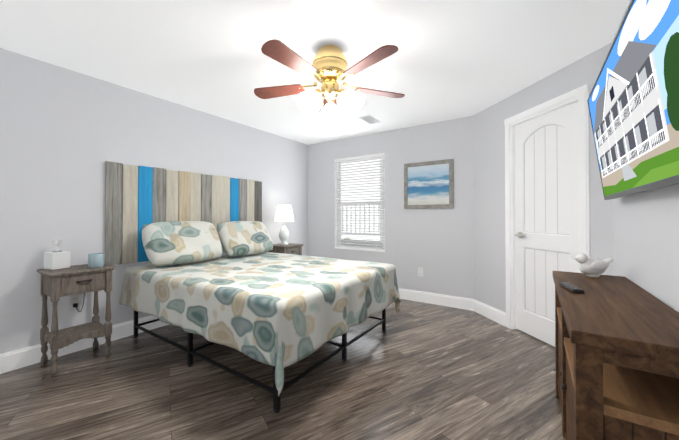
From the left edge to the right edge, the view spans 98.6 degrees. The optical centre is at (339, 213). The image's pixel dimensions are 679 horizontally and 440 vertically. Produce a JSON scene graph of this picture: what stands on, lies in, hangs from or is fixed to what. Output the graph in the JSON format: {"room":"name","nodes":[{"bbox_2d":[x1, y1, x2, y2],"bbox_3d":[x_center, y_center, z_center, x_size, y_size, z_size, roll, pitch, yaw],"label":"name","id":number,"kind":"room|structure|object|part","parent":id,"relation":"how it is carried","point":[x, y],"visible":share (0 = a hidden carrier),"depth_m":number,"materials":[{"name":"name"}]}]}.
{"room":"bedroom","nodes":[
{"label":"bedroom","id":0,"kind":"room"},
{"bbox_2d":[0,48,307,353],"bbox_3d":[-1.836,-0.019,3.182,0.100,2.380,4.700,0,-1,34],"label":"wall","id":1,"kind":"structure","parent":0,"point":[65,134],"depth_m":2.52,"materials":[{"name":"grey paint"}]},
{"bbox_2d":[69,294,79,309],"bbox_3d":[-2.241,0.745,2.472,0.010,0.115,0.072,0,-1,34],"label":"electrical outlet","id":2,"kind":"object","parent":1,"relation":"attached to","point":[73,299],"visible":0.88,"depth_m":2.46,"materials":[{"name":"white plastic"}]},
{"bbox_2d":[73,293,84,311],"bbox_3d":[-2.217,0.655,2.486,0.021,0.359,0.077,0,-1,34],"label":"power cord","id":3,"kind":"object","parent":2,"relation":"attached to","point":[75,305],"visible":0.71,"depth_m":2.47,"materials":[{"name":"black plastic"}]},
{"bbox_2d":[0,315,168,373],"bbox_3d":[-1.788,1.101,3.141,0.014,0.140,4.500,0,-1,34],"label":"baseboard","id":4,"kind":"structure","parent":1,"relation":"attached to","point":[20,358],"depth_m":2.42,"materials":[{"name":"white wood"}]},
{"bbox_2d":[105,161,261,264],"bbox_3d":[-1.612,0.001,3.387,0.038,0.945,1.807,0,-1,34],"label":"headboard","id":5,"kind":"object","parent":1,"relation":"attached to","point":[137,198],"visible":0.75,"depth_m":3.01,"materials":[{"name":"beige wood"}]},
{"bbox_2d":[0,299,564,439],"bbox_3d":[-0.259,1.202,2.112,3.900,0.080,4.700,0,-1,34],"label":"floor","id":6,"kind":"structure","parent":0,"point":[415,370],"depth_m":1.92,"materials":[{"name":"brown wood"}]},
{"bbox_2d":[37,264,115,374],"bbox_3d":[-2.093,0.796,2.330,0.355,0.735,0.400,0,-1,34],"label":"nightstand","id":7,"kind":"object","parent":6,"relation":"on","point":[56,285],"visible":1,"depth_m":2.25,"materials":[{"name":"brown wood"}]},
{"bbox_2d":[44,240,69,269],"bbox_3d":[-2.226,0.316,2.303,0.115,0.224,0.115,0,-1,20],"label":"tissue box","id":8,"kind":"object","parent":7,"relation":"on","point":[57,258],"visible":1,"depth_m":2.27,"materials":[{"name":"white"}]},
{"bbox_2d":[88,253,104,267],"bbox_3d":[-1.958,0.373,2.351,0.105,0.110,0.105,0,-1,34],"label":"cup","id":9,"kind":"object","parent":7,"relation":"on","point":[96,260],"visible":1,"depth_m":2.31,"materials":[{"name":"blue glass"}]},
{"bbox_2d":[119,221,400,412],"bbox_3d":[-0.695,0.619,2.820,2.072,1.097,1.718,0,-1,34],"label":"bed","id":10,"kind":"object","parent":6,"relation":"on","point":[248,294],"visible":1,"depth_m":2.23,"materials":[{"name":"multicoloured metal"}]},
{"bbox_2d":[142,221,221,265],"bbox_3d":[-1.548,0.280,2.926,0.188,0.456,0.737,-40,-23,30],"label":"pillow","id":11,"kind":"object","parent":10,"relation":"on","point":[173,243],"depth_m":2.82,"materials":[{"name":"fabric"}]},
{"bbox_2d":[217,221,272,256],"bbox_3d":[-1.130,0.289,3.549,0.188,0.446,0.718,-39,-20,26],"label":"pillow","id":12,"kind":"object","parent":10,"relation":"on","point":[237,238],"depth_m":3.42,"materials":[{"name":"fabric"}]},
{"bbox_3d":[-0.746,0.991,2.850,1.950,0.355,1.500,0,-1,34],"label":"frame","id":13,"kind":"part","parent":10,"relation":"part of","materials":[{"name":"black metal"}]},
{"bbox_2d":[269,243,303,254],"bbox_3d":[-0.791,0.813,4.268,0.355,0.735,0.400,0,-1,34],"label":"nightstand","id":14,"kind":"object","parent":6,"relation":"on","point":[293,248],"visible":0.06,"depth_m":4.15,"materials":[{"name":"brown wood"}]},
{"bbox_2d":[274,205,293,244],"bbox_3d":[-0.805,0.147,4.248,0.290,0.595,0.290,0,-1,34],"label":"lamp","id":15,"kind":"object","parent":14,"relation":"on","point":[284,213],"visible":1,"depth_m":4.17,"materials":[{"name":"white ceramic"}]},
{"bbox_3d":[-0.805,-0.011,4.249,0.290,0.240,0.290,0,-1,34],"label":"lamp shade","id":16,"kind":"part","parent":15,"relation":"part of","materials":[{"name":"white fabric"}]},
{"bbox_2d":[553,271,678,439],"bbox_3d":[1.204,0.760,1.313,0.348,0.790,1.210,0,-1,34],"label":"console","id":17,"kind":"object","parent":6,"relation":"on","point":[617,355],"visible":1,"depth_m":0.92,"materials":[{"name":"brown wood"}]},
{"bbox_2d":[560,282,583,293],"bbox_3d":[1.125,0.355,1.418,0.045,0.020,0.170,0,-1,20],"label":"remote","id":18,"kind":"object","parent":17,"relation":"on","point":[571,287],"visible":1,"depth_m":1.38,"materials":[{"name":"black plastic"}]},
{"bbox_2d":[574,253,613,276],"bbox_3d":[1.499,0.300,1.724,0.219,0.135,0.108,0,0,4],"label":"bird","id":19,"kind":"object","parent":17,"relation":"on","point":[592,267],"visible":1,"depth_m":1.70},
{"bbox_2d":[0,0,629,144],"bbox_3d":[-0.259,-1.258,2.133,3.900,0.080,4.700,0,-1,34],"label":"ceiling","id":20,"kind":"structure","parent":0,"point":[450,59],"depth_m":2.12,"materials":[{"name":"white paint"}]},
{"bbox_2d":[254,39,404,123],"bbox_3d":[-0.099,-0.960,2.118,1.198,0.514,1.148,0,-1,34],"label":"fan","id":21,"kind":"object","parent":20,"relation":"hanging from","point":[328,69],"visible":1,"depth_m":2.07,"materials":[{"name":"brown wood"}]},
{"bbox_3d":[-0.421,-0.962,2.260,0.520,0.048,0.139,0,-1,16],"label":"blade","id":22,"kind":"part","parent":21,"relation":"part of","materials":[{"name":"brown wood"}]},
{"bbox_3d":[-0.274,-0.965,1.857,0.139,0.048,0.520,0,-1,34],"label":"blade","id":23,"kind":"part","parent":21,"relation":"part of","materials":[{"name":"brown wood"}]},
{"bbox_3d":[-0.083,-0.959,2.525,0.139,0.048,0.520,0,0,-2],"label":"blade","id":24,"kind":"part","parent":21,"relation":"part of","materials":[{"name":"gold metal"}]},
{"bbox_3d":[-0.070,-0.960,2.160,0.266,0.513,0.266,0,-1,34],"label":"motor","id":25,"kind":"part","parent":21,"relation":"part of","materials":[{"name":"gold metal"}]},
{"bbox_3d":[0.155,-0.965,1.873,0.139,0.048,0.520,0,-1,-38],"label":"blade","id":26,"kind":"part","parent":21,"relation":"part of","materials":[{"name":"brown wood"}]},
{"bbox_3d":[0.273,-0.961,2.286,0.520,0.048,0.139,0,-1,-20],"label":"blade","id":27,"kind":"part","parent":21,"relation":"part of","materials":[{"name":"brown wood"}]},
{"bbox_2d":[358,115,379,123],"bbox_3d":[0.382,-1.196,3.714,0.150,0.013,0.320,0,-1,34],"label":"ceiling vent","id":28,"kind":"object","parent":20,"relation":"in","point":[369,119],"visible":0.98,"depth_m":3.69,"materials":[{"name":"white plastic"}]},
{"bbox_2d":[308,116,473,298],"bbox_3d":[0.576,-0.009,4.333,2.620,2.380,0.100,0,-1,34],"label":"wall","id":29,"kind":"structure","parent":0,"point":[436,245],"depth_m":3.98,"materials":[{"name":"grey paint"}]},
{"bbox_2d":[335,153,384,251],"bbox_3d":[0.316,-0.168,4.507,0.884,1.438,0.094,0,-1,34],"label":"window","id":30,"kind":"structure","parent":29,"relation":"in","point":[339,228],"depth_m":4.65,"materials":[{"name":"white plastic"}]},
{"bbox_2d":[335,153,384,250],"bbox_3d":[0.303,-0.176,4.488,0.873,1.419,0.059,0,-1,34],"label":"window blinds","id":31,"kind":"object","parent":30,"relation":"attached to","point":[343,178],"visible":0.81,"depth_m":4.47,"materials":[{"name":"white plastic"}]},
{"bbox_2d":[418,267,422,276],"bbox_3d":[1.084,0.778,3.917,0.072,0.115,0.010,0,-1,34],"label":"electrical outlet","id":32,"kind":"object","parent":29,"relation":"attached to","point":[420,271],"visible":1,"depth_m":3.91,"materials":[{"name":"white plastic"}]},
{"bbox_2d":[404,159,453,208],"bbox_3d":[1.165,-0.383,3.859,0.650,0.620,0.030,0,-1,34],"label":"picture","id":33,"kind":"object","parent":29,"relation":"attached to","point":[428,184],"visible":1,"depth_m":3.84,"materials":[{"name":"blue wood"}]},
{"bbox_2d":[399,288,472,310],"bbox_3d":[0.542,1.111,4.277,2.616,0.140,0.014,0,-1,34],"label":"baseboard","id":34,"kind":"structure","parent":29,"relation":"attached to","point":[443,300],"depth_m":3.78,"materials":[{"name":"white wood"}]},
{"bbox_2d":[473,43,612,312],"bbox_3d":[1.831,-0.022,2.821,0.100,2.380,1.727,0,-1,-11],"label":"wall","id":35,"kind":"structure","parent":0,"point":[489,205],"depth_m":3.11,"materials":[{"name":"grey paint"}]},
{"bbox_2d":[473,299,505,326],"bbox_3d":[1.776,1.098,2.800,0.014,0.140,1.539,0,-1,-11],"label":"baseboard","id":36,"kind":"structure","parent":35,"relation":"attached to","point":[492,313],"depth_m":3.25,"materials":[{"name":"white wood"}]},
{"bbox_2d":[504,84,589,328],"bbox_3d":[1.851,0.090,2.634,0.133,2.150,0.844,0,-1,-11],"label":"door frame","id":37,"kind":"structure","parent":35,"relation":"in","point":[580,95],"depth_m":2.71,"materials":[{"name":"white painted wood"}]},
{"bbox_3d":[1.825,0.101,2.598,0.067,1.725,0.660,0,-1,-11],"label":"handle","id":38,"kind":"part","parent":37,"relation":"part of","materials":[{"name":"silver metal"}]},
{"bbox_2d":[515,102,579,346],"bbox_3d":[1.863,0.128,2.636,0.032,2.054,0.676,0,-1,-11],"label":"door","id":39,"kind":"structure","parent":37,"relation":"attached to","point":[547,186],"depth_m":2.64,"materials":[{"name":"white wood"}]},
{"bbox_2d":[611,0,678,312],"bbox_3d":[0.989,-0.041,0.573,0.100,2.380,3.520,0,-1,34],"label":"wall","id":40,"kind":"structure","parent":0,"point":[646,240],"depth_m":1.39,"materials":[{"name":"grey paint"}]},
{"bbox_2d":[587,0,678,199],"bbox_3d":[1.298,-0.432,1.273,0.160,0.674,1.520,0,-1,34],"label":"tv","id":41,"kind":"object","parent":40,"relation":"attached to","point":[633,102],"visible":1,"depth_m":1.11,"materials":[{"name":"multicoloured plastic"}]},
{"label":"outside","id":42,"kind":"structure","parent":0,"visible":0},
{"bbox_2d":[341,157,379,240],"bbox_3d":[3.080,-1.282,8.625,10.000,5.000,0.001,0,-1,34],"label":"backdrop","id":43,"kind":"structure","parent":42,"point":[360,238],"depth_m":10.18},
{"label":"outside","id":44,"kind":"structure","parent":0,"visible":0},
{"bbox_2d":[341,159,381,247],"bbox_3d":[1.515,-0.210,5.390,5.000,2.800,2.700,0,-1,34],"label":"porch","id":45,"kind":"object","parent":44,"point":[365,242],"visible":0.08,"depth_m":7.04,"materials":[{"name":"grey"}]}
]}

